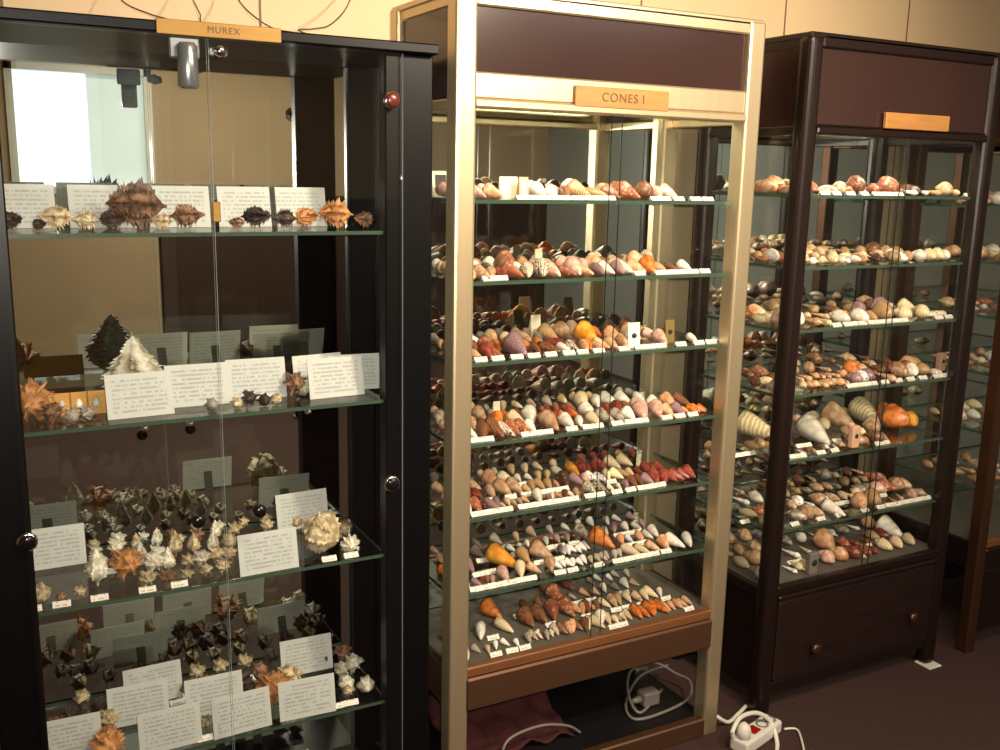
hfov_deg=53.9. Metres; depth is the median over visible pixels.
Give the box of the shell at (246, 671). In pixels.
[235,664,252,680]
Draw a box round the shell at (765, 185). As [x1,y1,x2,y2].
[755,179,773,192]
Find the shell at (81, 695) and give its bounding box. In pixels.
[72,688,89,704]
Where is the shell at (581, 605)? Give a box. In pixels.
[578,601,585,613]
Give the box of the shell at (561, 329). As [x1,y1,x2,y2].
[552,321,573,338]
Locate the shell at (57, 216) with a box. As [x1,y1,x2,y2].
[37,205,73,230]
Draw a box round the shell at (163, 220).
[150,212,172,228]
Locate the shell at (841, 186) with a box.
[832,181,846,193]
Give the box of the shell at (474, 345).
[472,340,477,350]
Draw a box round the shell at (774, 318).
[770,307,779,326]
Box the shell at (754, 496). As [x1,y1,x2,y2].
[748,490,762,502]
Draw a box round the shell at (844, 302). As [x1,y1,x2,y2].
[842,299,852,304]
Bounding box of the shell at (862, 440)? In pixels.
[843,433,866,444]
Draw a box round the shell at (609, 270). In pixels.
[598,260,614,273]
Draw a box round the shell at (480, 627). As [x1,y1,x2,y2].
[475,620,485,639]
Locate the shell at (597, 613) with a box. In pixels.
[594,609,605,622]
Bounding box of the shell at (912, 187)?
[904,185,921,194]
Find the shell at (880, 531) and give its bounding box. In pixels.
[872,527,889,538]
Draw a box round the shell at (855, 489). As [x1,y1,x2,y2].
[850,487,861,493]
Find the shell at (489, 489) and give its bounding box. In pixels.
[484,483,494,496]
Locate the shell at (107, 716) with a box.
[100,708,122,727]
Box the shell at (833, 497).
[823,493,840,501]
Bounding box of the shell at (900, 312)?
[894,306,912,317]
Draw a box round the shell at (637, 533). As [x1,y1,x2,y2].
[634,530,643,540]
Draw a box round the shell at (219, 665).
[213,657,228,672]
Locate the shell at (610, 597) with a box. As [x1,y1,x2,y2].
[606,593,617,606]
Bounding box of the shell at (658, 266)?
[655,262,666,271]
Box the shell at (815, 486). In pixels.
[809,482,823,490]
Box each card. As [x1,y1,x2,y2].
[4,184,56,227]
[32,523,86,570]
[47,711,100,749]
[52,393,71,416]
[67,185,136,227]
[69,391,86,411]
[86,390,105,413]
[104,370,174,419]
[106,678,168,727]
[122,659,182,698]
[137,701,202,749]
[146,185,210,226]
[164,362,229,407]
[184,670,242,715]
[211,686,271,739]
[216,186,277,226]
[225,356,286,400]
[237,527,298,576]
[269,187,326,226]
[275,488,327,528]
[278,672,335,721]
[279,632,332,673]
[292,352,340,392]
[307,355,364,399]
[328,353,379,388]
[492,401,499,410]
[498,176,517,197]
[528,314,540,336]
[534,249,541,258]
[625,322,639,347]
[663,319,674,342]
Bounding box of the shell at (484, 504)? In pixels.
[477,496,488,509]
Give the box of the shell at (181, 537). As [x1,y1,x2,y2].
[178,533,185,541]
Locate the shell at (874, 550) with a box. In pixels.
[867,545,878,553]
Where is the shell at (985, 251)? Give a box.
[981,246,989,257]
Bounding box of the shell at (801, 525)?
[793,520,802,530]
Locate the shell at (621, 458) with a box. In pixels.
[615,452,632,465]
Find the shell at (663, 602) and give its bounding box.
[659,600,670,610]
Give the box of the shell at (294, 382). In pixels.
[281,371,307,396]
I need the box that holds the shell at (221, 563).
[215,559,231,574]
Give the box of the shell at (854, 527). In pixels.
[845,524,859,529]
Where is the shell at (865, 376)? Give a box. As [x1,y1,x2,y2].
[851,370,868,381]
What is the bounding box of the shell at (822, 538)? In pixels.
[812,528,834,548]
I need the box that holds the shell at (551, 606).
[543,598,558,620]
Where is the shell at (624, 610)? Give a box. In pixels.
[621,608,631,619]
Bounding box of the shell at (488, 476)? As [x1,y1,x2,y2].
[481,469,496,483]
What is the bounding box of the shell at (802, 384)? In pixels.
[798,381,806,388]
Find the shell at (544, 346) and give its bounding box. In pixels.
[537,341,560,352]
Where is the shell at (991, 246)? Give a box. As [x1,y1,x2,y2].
[985,244,999,251]
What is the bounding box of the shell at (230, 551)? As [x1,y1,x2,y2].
[223,546,237,559]
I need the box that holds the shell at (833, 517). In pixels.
[829,515,843,521]
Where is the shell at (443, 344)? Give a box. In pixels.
[441,341,444,352]
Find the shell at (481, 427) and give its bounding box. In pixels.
[475,420,488,436]
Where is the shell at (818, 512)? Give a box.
[812,506,824,516]
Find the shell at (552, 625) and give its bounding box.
[549,622,558,634]
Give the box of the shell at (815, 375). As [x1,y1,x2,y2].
[809,373,820,378]
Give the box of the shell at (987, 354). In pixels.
[983,350,991,360]
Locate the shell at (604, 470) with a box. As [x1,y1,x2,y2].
[602,468,610,478]
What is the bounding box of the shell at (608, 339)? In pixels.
[603,335,617,348]
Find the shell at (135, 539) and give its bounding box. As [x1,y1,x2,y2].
[131,533,141,549]
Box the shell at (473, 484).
[470,477,480,489]
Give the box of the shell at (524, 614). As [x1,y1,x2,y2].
[516,606,534,627]
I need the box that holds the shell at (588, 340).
[584,337,591,349]
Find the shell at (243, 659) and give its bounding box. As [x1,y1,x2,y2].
[238,653,252,666]
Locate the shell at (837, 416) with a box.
[820,401,854,426]
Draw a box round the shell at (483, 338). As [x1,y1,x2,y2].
[477,335,493,346]
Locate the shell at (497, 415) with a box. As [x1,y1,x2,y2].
[491,410,503,420]
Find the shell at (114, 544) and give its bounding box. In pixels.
[107,538,125,555]
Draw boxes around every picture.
[432,171,445,196]
[516,177,528,194]
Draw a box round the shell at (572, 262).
[562,256,581,274]
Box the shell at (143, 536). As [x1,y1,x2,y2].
[138,530,148,542]
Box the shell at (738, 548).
[732,543,743,554]
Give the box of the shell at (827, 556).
[818,550,834,563]
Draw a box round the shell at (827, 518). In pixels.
[820,515,830,522]
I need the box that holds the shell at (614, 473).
[608,467,623,478]
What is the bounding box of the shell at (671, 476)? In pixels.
[666,469,677,481]
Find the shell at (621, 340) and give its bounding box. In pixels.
[615,333,628,347]
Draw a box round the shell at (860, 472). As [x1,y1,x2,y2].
[851,469,862,474]
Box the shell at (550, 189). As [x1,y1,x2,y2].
[545,185,556,194]
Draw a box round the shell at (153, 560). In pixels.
[141,550,164,570]
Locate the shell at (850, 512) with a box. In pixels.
[843,508,860,519]
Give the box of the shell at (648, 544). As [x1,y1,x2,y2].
[644,539,659,550]
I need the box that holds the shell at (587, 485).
[581,480,595,492]
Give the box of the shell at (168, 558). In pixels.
[162,546,175,568]
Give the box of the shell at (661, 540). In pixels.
[656,534,668,548]
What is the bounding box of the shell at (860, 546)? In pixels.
[857,544,871,554]
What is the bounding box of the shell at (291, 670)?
[277,663,304,680]
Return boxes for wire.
[121,0,167,18]
[193,0,200,20]
[238,0,291,31]
[298,0,350,32]
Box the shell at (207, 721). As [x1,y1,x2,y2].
[201,713,212,729]
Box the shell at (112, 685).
[105,681,120,692]
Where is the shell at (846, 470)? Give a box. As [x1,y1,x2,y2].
[842,466,851,475]
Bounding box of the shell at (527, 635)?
[524,631,531,643]
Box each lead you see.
[502,723,580,749]
[624,662,692,720]
[717,704,747,723]
[784,727,804,749]
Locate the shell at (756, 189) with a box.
[754,180,760,191]
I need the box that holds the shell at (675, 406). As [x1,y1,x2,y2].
[670,401,685,414]
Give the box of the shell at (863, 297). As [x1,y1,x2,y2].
[856,295,872,301]
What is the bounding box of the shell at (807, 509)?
[798,504,814,518]
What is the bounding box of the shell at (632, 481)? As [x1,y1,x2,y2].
[626,475,637,486]
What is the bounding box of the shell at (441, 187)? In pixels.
[436,182,445,196]
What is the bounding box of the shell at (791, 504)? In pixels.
[786,499,796,508]
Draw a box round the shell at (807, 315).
[803,312,810,318]
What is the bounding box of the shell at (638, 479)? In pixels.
[633,473,642,484]
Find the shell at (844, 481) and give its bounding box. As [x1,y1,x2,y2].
[839,476,849,485]
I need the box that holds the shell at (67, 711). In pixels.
[60,705,80,717]
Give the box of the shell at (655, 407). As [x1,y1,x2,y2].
[648,399,662,417]
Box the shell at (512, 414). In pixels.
[506,409,523,420]
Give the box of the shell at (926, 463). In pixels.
[922,459,932,467]
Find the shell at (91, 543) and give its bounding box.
[86,538,99,548]
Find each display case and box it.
[0,6,438,749]
[390,0,765,749]
[672,31,999,715]
[873,103,999,652]
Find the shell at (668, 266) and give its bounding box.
[664,262,676,269]
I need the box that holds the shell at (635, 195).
[628,189,640,198]
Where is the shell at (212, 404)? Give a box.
[204,397,218,410]
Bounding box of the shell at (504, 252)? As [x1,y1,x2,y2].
[496,250,515,262]
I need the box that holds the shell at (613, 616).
[611,614,618,622]
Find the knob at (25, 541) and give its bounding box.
[16,532,37,551]
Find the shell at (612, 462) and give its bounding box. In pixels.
[602,454,620,467]
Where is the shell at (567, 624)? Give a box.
[563,621,571,633]
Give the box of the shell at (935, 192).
[928,190,941,195]
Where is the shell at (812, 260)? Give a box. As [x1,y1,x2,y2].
[806,257,819,264]
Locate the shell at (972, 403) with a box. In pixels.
[965,398,982,408]
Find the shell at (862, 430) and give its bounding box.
[860,427,865,434]
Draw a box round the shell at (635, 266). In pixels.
[626,257,646,272]
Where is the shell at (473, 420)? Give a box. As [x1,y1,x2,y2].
[471,416,476,429]
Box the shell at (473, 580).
[470,577,481,585]
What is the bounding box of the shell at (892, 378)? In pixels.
[874,372,896,381]
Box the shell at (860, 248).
[854,245,865,252]
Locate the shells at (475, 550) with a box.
[430,183,706,652]
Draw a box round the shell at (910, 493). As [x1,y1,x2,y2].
[905,488,917,498]
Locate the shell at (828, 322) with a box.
[820,318,831,325]
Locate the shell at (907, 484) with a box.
[900,477,911,488]
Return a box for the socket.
[756,720,768,727]
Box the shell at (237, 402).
[231,396,243,407]
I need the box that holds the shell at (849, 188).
[844,186,853,192]
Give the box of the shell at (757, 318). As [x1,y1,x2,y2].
[751,313,766,322]
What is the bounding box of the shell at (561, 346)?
[555,342,569,350]
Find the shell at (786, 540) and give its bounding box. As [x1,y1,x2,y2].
[782,535,792,544]
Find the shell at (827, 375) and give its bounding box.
[822,372,831,377]
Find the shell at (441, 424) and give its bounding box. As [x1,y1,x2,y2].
[438,420,443,431]
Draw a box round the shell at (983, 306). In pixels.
[979,304,987,309]
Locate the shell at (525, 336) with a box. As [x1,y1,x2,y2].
[516,330,531,342]
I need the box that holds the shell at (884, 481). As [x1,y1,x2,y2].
[874,478,890,490]
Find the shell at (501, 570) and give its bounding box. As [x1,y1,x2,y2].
[496,564,508,582]
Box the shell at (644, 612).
[637,605,650,616]
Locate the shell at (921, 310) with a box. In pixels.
[911,304,929,317]
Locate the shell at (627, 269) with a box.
[619,259,633,272]
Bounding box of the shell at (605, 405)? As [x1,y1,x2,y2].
[601,402,610,411]
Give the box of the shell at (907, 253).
[903,251,912,260]
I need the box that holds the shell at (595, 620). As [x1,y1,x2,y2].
[589,614,605,627]
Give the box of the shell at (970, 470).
[957,466,975,473]
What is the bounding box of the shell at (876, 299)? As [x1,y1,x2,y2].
[869,297,888,310]
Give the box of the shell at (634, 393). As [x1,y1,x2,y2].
[631,391,644,400]
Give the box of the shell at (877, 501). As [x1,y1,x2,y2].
[864,487,880,504]
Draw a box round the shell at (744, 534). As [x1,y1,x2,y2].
[737,529,751,540]
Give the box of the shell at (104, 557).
[101,552,108,563]
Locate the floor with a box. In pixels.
[380,575,999,749]
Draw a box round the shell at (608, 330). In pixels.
[601,325,618,339]
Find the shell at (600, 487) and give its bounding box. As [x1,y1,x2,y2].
[591,479,607,491]
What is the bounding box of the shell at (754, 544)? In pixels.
[748,540,760,551]
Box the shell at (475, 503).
[470,496,481,510]
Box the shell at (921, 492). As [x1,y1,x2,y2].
[915,488,927,495]
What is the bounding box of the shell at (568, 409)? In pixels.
[564,407,572,416]
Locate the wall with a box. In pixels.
[0,0,999,749]
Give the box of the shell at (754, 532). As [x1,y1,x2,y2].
[750,529,761,537]
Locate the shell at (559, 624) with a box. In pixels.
[555,621,568,634]
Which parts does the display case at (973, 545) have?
post, rail, rail, post, panel, rail, header panel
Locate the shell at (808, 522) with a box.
[806,520,813,524]
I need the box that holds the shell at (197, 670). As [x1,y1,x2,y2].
[189,662,205,678]
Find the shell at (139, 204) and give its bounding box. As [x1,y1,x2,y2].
[105,176,166,229]
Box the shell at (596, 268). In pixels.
[590,262,603,274]
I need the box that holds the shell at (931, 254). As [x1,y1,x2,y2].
[924,248,935,260]
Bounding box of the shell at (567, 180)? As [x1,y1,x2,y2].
[560,178,571,186]
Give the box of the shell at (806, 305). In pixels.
[802,304,819,308]
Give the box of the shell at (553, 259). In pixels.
[549,257,555,263]
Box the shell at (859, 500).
[850,492,867,508]
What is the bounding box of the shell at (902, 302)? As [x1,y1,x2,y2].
[896,298,913,312]
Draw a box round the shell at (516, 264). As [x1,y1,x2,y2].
[512,262,520,268]
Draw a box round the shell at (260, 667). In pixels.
[251,661,268,678]
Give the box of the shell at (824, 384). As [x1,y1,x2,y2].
[818,381,828,387]
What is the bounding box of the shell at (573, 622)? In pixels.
[568,619,575,632]
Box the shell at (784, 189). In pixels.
[779,185,788,193]
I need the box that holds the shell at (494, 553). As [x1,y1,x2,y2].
[484,543,515,567]
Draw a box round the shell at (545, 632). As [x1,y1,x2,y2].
[543,629,549,639]
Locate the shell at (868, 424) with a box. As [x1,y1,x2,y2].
[862,415,880,431]
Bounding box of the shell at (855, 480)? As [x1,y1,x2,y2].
[851,477,859,483]
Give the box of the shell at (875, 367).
[871,365,883,372]
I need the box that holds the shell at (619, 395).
[613,390,629,403]
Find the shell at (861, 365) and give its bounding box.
[858,363,866,369]
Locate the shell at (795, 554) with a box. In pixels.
[782,549,800,558]
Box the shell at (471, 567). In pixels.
[469,557,474,572]
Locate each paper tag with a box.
[52,599,70,607]
[90,593,108,601]
[108,568,116,573]
[138,585,155,593]
[169,698,184,706]
[171,580,187,587]
[198,733,213,742]
[321,555,336,561]
[336,701,344,708]
[343,551,358,558]
[344,698,358,705]
[469,585,482,591]
[470,508,492,516]
[471,436,494,442]
[471,569,488,577]
[473,356,487,361]
[475,557,487,562]
[475,582,494,591]
[481,276,495,280]
[483,507,501,514]
[485,568,495,574]
[486,634,499,640]
[488,580,504,588]
[488,650,502,657]
[490,355,504,360]
[495,275,507,279]
[500,505,512,511]
[502,577,520,585]
[504,493,516,498]
[505,646,518,653]
[509,354,523,358]
[515,195,534,199]
[517,501,537,509]
[518,575,536,581]
[518,643,530,650]
[519,430,542,436]
[520,491,531,496]
[526,352,540,357]
[533,195,546,199]
[533,559,543,564]
[535,500,546,506]
[541,428,553,433]
[542,488,549,493]
[543,351,557,356]
[544,621,555,627]
[545,195,558,199]
[546,499,556,504]
[546,544,554,549]
[549,485,569,491]
[549,497,569,502]
[553,569,566,574]
[555,555,564,560]
[558,195,571,199]
[561,350,575,354]
[565,425,578,430]
[566,566,578,572]
[568,540,578,545]
[569,495,578,500]
[571,195,584,199]
[575,349,588,353]
[581,422,603,428]
[583,491,605,498]
[584,196,597,199]
[591,347,605,352]
[592,561,604,567]
[597,196,615,199]
[604,478,616,483]
[607,623,618,629]
[609,606,621,612]
[610,420,622,425]
[610,488,622,493]
[611,557,623,563]
[616,346,629,350]
[617,620,628,627]
[621,418,641,423]
[623,554,640,561]
[624,486,636,491]
[624,528,640,534]
[630,539,646,545]
[632,271,645,274]
[633,344,655,348]
[636,483,651,489]
[640,552,650,557]
[641,417,648,421]
[647,481,666,488]
[649,196,671,200]
[650,550,659,555]
[653,270,666,273]
[655,343,666,347]
[659,548,671,553]
[659,595,670,600]
[660,414,672,419]
[667,269,686,273]
[672,196,684,200]
[674,341,686,345]
[674,413,685,417]
[682,605,694,611]
[686,411,698,416]
[687,269,698,272]
[688,197,701,200]
[692,340,704,344]
[698,268,710,272]
[701,197,713,200]
[704,339,716,343]
[735,451,746,457]
[738,518,749,523]
[746,450,755,455]
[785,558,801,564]
[789,521,799,526]
[790,453,806,458]
[794,442,811,447]
[814,450,825,454]
[815,516,825,520]
[818,191,829,194]
[829,447,838,452]
[830,191,841,194]
[830,322,841,326]
[831,438,841,441]
[834,501,844,505]
[842,321,858,325]
[844,191,855,194]
[845,383,855,387]
[854,382,869,386]
[858,192,868,194]
[858,321,867,324]
[867,319,883,323]
[868,381,877,384]
[871,192,889,195]
[874,439,889,445]
[875,504,885,508]
[884,501,900,506]
[888,192,903,195]
[893,318,908,321]
[905,376,914,380]
[905,497,918,503]
[916,375,927,378]
[918,495,931,500]
[932,315,943,318]
[938,373,946,376]
[943,314,952,317]
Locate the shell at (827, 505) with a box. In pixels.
[820,498,845,515]
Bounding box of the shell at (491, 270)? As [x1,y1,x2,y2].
[486,266,495,275]
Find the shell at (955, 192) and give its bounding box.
[950,189,959,195]
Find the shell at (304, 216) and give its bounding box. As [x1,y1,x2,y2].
[294,207,318,227]
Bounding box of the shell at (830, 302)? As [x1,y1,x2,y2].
[826,300,835,305]
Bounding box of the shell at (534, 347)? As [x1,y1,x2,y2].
[529,342,540,353]
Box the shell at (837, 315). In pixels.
[828,309,850,322]
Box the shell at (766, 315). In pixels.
[761,312,770,322]
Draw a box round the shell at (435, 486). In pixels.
[430,481,442,493]
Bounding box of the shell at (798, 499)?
[791,495,803,506]
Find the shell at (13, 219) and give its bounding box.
[6,211,21,229]
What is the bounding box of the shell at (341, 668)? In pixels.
[334,660,350,676]
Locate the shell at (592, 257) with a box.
[585,252,601,268]
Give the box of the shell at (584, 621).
[579,616,588,631]
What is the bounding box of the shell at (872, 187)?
[866,183,879,194]
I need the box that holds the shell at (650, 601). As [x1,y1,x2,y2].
[647,599,656,614]
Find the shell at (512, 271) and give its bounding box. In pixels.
[500,261,523,277]
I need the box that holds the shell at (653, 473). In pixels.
[647,468,658,482]
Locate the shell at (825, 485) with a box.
[821,482,832,489]
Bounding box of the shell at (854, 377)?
[845,372,862,382]
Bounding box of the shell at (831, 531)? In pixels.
[827,529,837,535]
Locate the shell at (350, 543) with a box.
[340,534,359,552]
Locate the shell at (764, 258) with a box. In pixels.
[753,255,769,262]
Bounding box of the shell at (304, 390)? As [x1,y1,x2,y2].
[298,381,308,395]
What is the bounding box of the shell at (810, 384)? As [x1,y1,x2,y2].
[805,381,813,388]
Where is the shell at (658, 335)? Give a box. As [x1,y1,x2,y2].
[650,328,667,344]
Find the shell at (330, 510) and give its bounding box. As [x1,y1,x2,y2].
[323,508,336,514]
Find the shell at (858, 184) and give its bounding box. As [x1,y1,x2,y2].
[846,175,865,194]
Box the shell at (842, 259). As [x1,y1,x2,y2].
[838,256,847,263]
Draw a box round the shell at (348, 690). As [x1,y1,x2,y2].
[342,684,353,696]
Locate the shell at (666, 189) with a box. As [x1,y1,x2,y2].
[659,183,676,199]
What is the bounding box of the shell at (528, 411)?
[520,404,535,422]
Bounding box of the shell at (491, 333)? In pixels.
[483,329,496,340]
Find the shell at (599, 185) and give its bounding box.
[595,183,604,189]
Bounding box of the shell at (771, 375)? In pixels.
[766,373,773,378]
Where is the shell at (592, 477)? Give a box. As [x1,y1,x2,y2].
[583,470,599,480]
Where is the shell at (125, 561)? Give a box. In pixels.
[108,546,146,581]
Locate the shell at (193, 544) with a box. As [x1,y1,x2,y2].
[187,533,199,553]
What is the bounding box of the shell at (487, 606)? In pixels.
[479,598,501,617]
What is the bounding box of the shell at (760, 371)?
[748,364,768,376]
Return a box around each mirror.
[429,109,657,609]
[693,135,873,540]
[891,147,999,501]
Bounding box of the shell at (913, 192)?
[906,190,917,195]
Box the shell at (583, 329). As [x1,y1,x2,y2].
[573,320,596,340]
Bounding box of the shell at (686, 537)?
[681,531,691,546]
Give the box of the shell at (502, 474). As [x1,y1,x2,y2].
[496,470,509,481]
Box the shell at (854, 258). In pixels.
[846,255,861,262]
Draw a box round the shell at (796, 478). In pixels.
[790,474,804,482]
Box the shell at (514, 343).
[502,331,526,355]
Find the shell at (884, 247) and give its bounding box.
[880,245,890,252]
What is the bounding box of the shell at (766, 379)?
[760,376,771,384]
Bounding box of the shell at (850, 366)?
[842,360,858,373]
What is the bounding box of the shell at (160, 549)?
[149,543,165,553]
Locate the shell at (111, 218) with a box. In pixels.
[98,209,125,229]
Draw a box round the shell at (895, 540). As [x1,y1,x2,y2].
[889,535,902,547]
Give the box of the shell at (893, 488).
[889,484,898,490]
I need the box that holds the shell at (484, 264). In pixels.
[481,262,490,268]
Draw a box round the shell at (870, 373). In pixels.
[861,368,874,381]
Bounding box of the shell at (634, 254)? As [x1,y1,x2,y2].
[625,250,642,261]
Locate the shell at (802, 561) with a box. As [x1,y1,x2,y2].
[799,559,805,568]
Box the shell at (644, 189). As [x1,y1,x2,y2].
[635,181,653,199]
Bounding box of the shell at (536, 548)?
[528,539,552,558]
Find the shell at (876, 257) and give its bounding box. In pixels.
[871,253,881,261]
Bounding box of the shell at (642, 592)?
[639,588,648,599]
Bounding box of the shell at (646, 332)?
[641,327,652,338]
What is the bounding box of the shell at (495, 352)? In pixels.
[492,346,501,355]
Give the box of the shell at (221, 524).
[217,520,224,529]
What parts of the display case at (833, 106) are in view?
post, rail, rail, header panel, trim, post, knob, rail, drawer, rail, post, panel, sliding glass door, sliding glass door, header rail, header panel, trim, knob, name plate, rail, post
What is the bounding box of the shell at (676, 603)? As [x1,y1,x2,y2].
[670,598,683,608]
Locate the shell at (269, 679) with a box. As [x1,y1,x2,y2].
[255,669,294,707]
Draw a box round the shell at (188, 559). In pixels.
[182,553,194,567]
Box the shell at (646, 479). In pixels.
[640,472,653,483]
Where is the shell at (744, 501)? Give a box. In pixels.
[732,497,749,504]
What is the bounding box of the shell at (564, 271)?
[557,265,576,275]
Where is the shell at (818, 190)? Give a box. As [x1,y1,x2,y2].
[812,189,830,192]
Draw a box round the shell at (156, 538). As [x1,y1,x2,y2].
[151,527,162,544]
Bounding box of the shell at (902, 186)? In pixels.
[901,184,910,194]
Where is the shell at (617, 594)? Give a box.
[613,591,621,604]
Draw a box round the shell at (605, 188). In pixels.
[600,183,620,198]
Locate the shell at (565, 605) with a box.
[557,596,574,616]
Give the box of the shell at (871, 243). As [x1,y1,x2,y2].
[864,242,880,247]
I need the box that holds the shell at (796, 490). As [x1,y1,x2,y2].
[790,487,801,494]
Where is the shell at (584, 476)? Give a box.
[580,472,589,481]
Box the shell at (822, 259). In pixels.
[815,256,827,263]
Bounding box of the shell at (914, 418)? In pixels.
[906,411,918,426]
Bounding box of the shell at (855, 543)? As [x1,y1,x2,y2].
[847,539,859,545]
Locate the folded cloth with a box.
[429,691,574,749]
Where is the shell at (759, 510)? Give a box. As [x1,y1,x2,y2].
[750,506,763,514]
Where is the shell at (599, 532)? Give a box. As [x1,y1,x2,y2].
[587,526,614,548]
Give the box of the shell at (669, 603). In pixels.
[666,600,675,609]
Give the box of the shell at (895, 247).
[891,246,903,251]
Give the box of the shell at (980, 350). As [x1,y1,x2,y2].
[976,347,985,355]
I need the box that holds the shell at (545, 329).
[537,323,557,338]
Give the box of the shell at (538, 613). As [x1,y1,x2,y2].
[529,603,548,622]
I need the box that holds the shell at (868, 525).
[860,516,874,527]
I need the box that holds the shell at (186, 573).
[180,567,193,579]
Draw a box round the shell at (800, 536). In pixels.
[796,532,805,541]
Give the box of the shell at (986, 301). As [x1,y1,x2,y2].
[976,298,993,304]
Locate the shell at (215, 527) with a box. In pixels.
[210,520,220,536]
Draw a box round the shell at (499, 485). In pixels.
[492,478,511,494]
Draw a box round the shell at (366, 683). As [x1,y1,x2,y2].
[356,674,374,692]
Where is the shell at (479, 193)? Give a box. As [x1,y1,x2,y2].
[475,186,485,198]
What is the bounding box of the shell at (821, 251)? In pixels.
[812,247,825,255]
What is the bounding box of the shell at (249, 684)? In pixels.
[243,677,257,691]
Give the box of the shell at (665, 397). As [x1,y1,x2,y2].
[659,391,674,405]
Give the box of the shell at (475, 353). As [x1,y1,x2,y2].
[472,348,481,357]
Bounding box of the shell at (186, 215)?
[167,203,204,227]
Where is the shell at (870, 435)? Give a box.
[864,430,884,441]
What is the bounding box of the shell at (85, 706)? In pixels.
[77,700,92,714]
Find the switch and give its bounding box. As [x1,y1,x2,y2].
[750,725,760,733]
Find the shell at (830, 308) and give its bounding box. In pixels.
[824,305,838,311]
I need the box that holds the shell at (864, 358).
[854,354,869,360]
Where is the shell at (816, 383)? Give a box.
[810,380,820,387]
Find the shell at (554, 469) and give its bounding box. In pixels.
[550,465,561,473]
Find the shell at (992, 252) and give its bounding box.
[987,249,998,257]
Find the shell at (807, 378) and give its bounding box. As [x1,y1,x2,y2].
[798,374,811,380]
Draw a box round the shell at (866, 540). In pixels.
[854,535,871,543]
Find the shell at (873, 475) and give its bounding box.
[862,472,880,480]
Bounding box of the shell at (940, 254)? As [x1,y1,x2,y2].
[933,247,944,260]
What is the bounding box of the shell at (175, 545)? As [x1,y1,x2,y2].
[168,530,182,556]
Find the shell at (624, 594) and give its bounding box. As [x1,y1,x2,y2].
[621,590,631,601]
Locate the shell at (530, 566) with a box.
[525,561,541,572]
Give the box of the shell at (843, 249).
[839,246,849,253]
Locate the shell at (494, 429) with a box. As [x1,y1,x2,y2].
[484,417,504,437]
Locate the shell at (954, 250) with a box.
[943,245,960,255]
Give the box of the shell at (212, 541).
[207,530,218,549]
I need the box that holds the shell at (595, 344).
[591,339,601,347]
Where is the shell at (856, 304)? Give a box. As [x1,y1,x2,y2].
[850,301,865,310]
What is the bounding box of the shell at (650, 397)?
[645,394,656,404]
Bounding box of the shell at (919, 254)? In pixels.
[911,249,927,260]
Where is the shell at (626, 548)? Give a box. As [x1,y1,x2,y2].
[617,542,640,554]
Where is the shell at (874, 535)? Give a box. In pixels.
[862,530,879,539]
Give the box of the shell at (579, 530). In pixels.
[572,523,588,537]
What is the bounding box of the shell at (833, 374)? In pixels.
[828,373,840,377]
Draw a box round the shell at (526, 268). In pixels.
[519,261,532,277]
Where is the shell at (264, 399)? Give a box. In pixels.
[256,393,270,405]
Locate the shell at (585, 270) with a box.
[581,265,593,275]
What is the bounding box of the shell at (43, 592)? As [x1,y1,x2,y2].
[36,581,51,604]
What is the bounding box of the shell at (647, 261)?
[638,255,654,272]
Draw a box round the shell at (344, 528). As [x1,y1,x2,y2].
[339,522,351,536]
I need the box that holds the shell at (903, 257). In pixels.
[897,252,907,261]
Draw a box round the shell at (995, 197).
[989,191,999,204]
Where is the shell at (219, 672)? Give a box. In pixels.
[218,668,230,673]
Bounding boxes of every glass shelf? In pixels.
[8,223,382,238]
[24,377,383,436]
[38,510,383,616]
[45,642,384,749]
[429,512,707,598]
[430,391,716,448]
[430,451,712,522]
[431,263,725,285]
[431,326,721,366]
[432,196,730,204]
[692,468,935,532]
[696,414,942,463]
[700,358,949,397]
[704,304,956,332]
[707,252,962,269]
[711,191,969,199]
[893,445,999,490]
[902,396,985,433]
[908,346,991,375]
[912,298,997,319]
[920,203,999,208]
[948,252,999,264]
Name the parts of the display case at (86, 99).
post, glass door, knob, strike plate, name plate, panel, knob, glass door, post, glass, post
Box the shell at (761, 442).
[751,438,766,448]
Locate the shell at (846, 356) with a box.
[839,352,856,361]
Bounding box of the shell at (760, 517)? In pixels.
[758,514,762,524]
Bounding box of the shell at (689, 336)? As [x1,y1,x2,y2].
[685,332,696,341]
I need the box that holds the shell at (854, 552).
[844,545,861,558]
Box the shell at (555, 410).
[551,408,559,419]
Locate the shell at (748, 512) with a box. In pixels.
[739,508,757,516]
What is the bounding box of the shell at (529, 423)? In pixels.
[524,418,535,430]
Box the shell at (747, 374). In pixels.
[741,370,754,378]
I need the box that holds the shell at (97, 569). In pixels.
[83,548,108,585]
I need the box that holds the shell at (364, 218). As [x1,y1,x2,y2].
[354,211,373,228]
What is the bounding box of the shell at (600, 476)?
[593,471,605,480]
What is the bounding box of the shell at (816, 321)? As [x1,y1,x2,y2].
[805,317,824,325]
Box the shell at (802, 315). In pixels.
[800,312,804,324]
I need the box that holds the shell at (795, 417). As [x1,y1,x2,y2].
[793,414,800,422]
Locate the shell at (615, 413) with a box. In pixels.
[608,407,625,422]
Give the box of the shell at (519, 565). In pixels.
[514,559,524,576]
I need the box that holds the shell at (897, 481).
[888,476,903,489]
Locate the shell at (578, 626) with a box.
[575,619,583,630]
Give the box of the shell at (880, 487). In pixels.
[868,481,886,492]
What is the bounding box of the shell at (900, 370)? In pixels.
[890,361,908,377]
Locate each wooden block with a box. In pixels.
[805,551,818,574]
[848,425,860,447]
[935,352,946,370]
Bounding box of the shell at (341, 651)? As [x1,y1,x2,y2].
[334,644,351,660]
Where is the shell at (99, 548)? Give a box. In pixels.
[89,544,102,554]
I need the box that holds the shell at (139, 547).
[135,540,146,559]
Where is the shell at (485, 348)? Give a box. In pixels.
[478,341,492,358]
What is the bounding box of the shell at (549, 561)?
[544,556,555,571]
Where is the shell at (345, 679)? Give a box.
[338,674,353,690]

